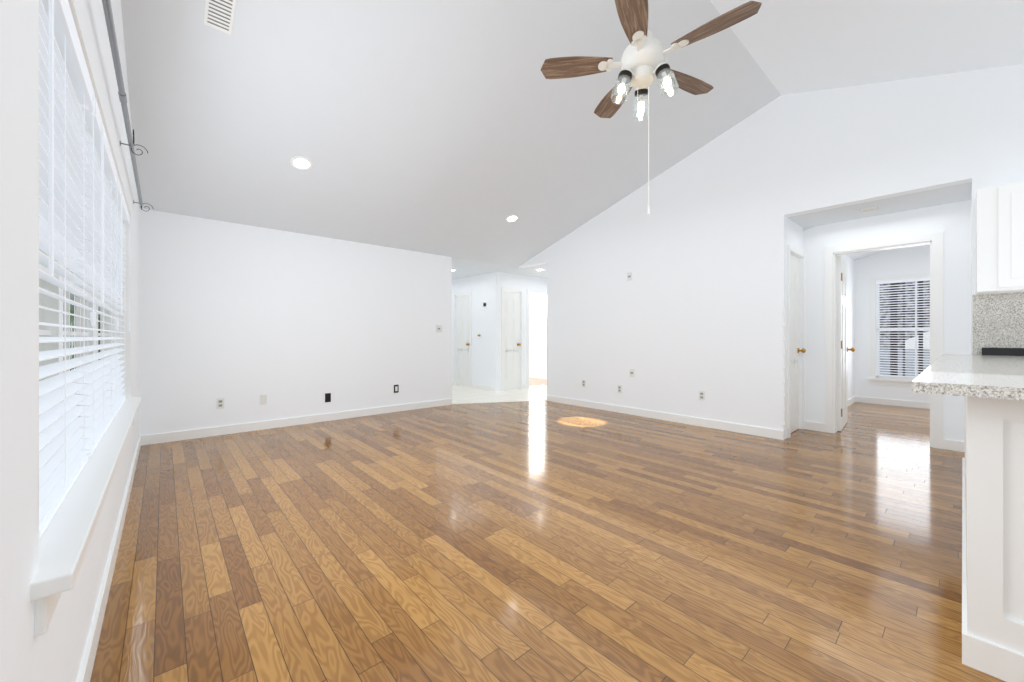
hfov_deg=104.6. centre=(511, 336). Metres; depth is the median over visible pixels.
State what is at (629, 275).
electrical outlet plate
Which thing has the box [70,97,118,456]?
window blind
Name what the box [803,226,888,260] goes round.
ceiling
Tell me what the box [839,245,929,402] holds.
wall
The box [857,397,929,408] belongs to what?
baseboard
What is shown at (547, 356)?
trim
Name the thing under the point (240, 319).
wall
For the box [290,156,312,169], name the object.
recessed light
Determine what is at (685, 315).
wall
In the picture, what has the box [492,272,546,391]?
wall
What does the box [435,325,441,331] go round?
light switch
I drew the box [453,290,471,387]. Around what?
door frame
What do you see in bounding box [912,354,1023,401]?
countertop
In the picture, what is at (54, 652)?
wall
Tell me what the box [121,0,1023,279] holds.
ceiling
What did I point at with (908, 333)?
yard
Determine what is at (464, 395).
tile floor
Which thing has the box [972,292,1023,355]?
backsplash panel
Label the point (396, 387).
electrical outlet plate
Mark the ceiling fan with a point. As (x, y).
(642, 62)
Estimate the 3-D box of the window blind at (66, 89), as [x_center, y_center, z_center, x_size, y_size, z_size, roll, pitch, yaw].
[-1.296,-0.232,1.133,0.088,1.387,0.941,0,0,-41]
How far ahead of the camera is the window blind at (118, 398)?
2.52 m
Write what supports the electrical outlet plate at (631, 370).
attached to the wall at (685, 315)
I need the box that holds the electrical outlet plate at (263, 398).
[260,394,266,404]
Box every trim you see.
[546,318,547,394]
[783,306,785,430]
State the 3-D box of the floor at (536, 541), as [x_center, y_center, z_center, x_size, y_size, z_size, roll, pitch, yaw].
[1.159,1.150,5.211,9.800,0.120,12.900,0,0,-41]
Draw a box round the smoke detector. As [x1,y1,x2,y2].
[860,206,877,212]
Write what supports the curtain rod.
attached to the wall at (54, 652)
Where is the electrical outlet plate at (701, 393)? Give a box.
[699,391,704,400]
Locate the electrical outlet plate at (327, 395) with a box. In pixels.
[325,393,330,401]
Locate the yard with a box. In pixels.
[880,281,929,375]
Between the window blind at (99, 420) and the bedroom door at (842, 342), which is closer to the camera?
the window blind at (99, 420)
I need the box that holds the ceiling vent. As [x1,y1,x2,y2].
[204,0,235,34]
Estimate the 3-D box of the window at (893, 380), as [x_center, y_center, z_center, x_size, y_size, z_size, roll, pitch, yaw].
[6.253,-0.105,6.132,0.170,1.750,1.100,0,0,-41]
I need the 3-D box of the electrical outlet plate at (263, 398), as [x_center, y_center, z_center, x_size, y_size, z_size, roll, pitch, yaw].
[-2.934,0.740,4.673,0.070,0.115,0.006,0,0,-41]
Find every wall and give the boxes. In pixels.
[0,0,138,681]
[139,208,451,435]
[452,64,1023,438]
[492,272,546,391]
[787,188,971,441]
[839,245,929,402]
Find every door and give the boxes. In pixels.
[456,294,469,386]
[504,291,520,389]
[791,255,805,432]
[837,256,854,430]
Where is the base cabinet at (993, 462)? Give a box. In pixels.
[962,398,1023,681]
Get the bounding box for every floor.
[90,377,1005,681]
[452,385,546,403]
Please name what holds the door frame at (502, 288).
attached to the wall at (537, 302)
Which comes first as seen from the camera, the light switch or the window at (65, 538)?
the window at (65, 538)
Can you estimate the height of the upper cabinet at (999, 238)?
0.780 m
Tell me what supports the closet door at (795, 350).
in the wall at (952, 222)
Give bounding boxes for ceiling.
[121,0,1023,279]
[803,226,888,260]
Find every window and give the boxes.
[30,0,140,635]
[868,272,929,386]
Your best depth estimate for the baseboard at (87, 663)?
1.60 m
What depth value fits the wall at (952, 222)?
4.10 m
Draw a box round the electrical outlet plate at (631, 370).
[630,369,633,376]
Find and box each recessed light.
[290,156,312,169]
[505,215,518,221]
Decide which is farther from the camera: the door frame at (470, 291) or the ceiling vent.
the door frame at (470, 291)
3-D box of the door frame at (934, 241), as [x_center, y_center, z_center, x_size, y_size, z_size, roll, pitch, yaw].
[3.935,0.033,4.236,0.136,2.115,0.920,0,0,-41]
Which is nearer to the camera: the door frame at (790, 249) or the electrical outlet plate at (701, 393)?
the door frame at (790, 249)
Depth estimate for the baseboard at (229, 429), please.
4.78 m
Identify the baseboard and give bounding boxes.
[77,436,144,681]
[145,399,451,444]
[472,384,495,391]
[547,395,783,439]
[809,396,856,428]
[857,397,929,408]
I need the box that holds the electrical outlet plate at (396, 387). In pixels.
[394,385,398,392]
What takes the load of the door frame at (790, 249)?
attached to the wall at (952, 222)
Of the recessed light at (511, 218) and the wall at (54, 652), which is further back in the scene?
the recessed light at (511, 218)
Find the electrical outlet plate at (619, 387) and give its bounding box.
[617,385,621,392]
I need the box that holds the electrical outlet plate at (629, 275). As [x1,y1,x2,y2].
[627,272,631,280]
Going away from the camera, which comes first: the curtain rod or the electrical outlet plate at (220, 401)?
the curtain rod
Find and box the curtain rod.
[102,0,152,210]
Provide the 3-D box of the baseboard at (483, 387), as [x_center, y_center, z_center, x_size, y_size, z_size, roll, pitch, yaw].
[-0.588,1.042,8.129,0.014,0.095,0.810,0,0,-41]
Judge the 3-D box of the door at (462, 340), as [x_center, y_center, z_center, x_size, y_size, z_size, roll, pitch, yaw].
[-1.054,0.076,8.738,0.194,2.012,0.570,0,0,-41]
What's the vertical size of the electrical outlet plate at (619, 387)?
0.115 m
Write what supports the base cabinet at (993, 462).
on the floor at (536, 541)
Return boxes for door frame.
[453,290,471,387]
[501,287,523,390]
[527,289,546,387]
[787,245,804,437]
[825,231,942,448]
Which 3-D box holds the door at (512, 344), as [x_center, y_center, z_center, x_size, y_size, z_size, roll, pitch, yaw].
[-0.015,0.076,8.153,0.470,2.012,0.194,0,0,-41]
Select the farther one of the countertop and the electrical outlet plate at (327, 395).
the electrical outlet plate at (327, 395)
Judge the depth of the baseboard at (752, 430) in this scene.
5.03 m
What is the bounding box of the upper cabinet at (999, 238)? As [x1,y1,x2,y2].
[976,180,1023,294]
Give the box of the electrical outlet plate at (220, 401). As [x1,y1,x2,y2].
[216,398,223,408]
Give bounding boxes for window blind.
[39,0,95,538]
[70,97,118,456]
[101,175,130,417]
[876,277,929,376]
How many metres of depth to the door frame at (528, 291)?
8.39 m
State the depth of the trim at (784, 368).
4.18 m
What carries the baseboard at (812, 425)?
attached to the wall at (952, 222)
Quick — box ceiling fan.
[541,0,761,214]
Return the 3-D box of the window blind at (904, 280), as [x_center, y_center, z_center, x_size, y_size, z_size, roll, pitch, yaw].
[6.252,-0.142,6.131,0.050,1.536,0.916,0,0,-41]

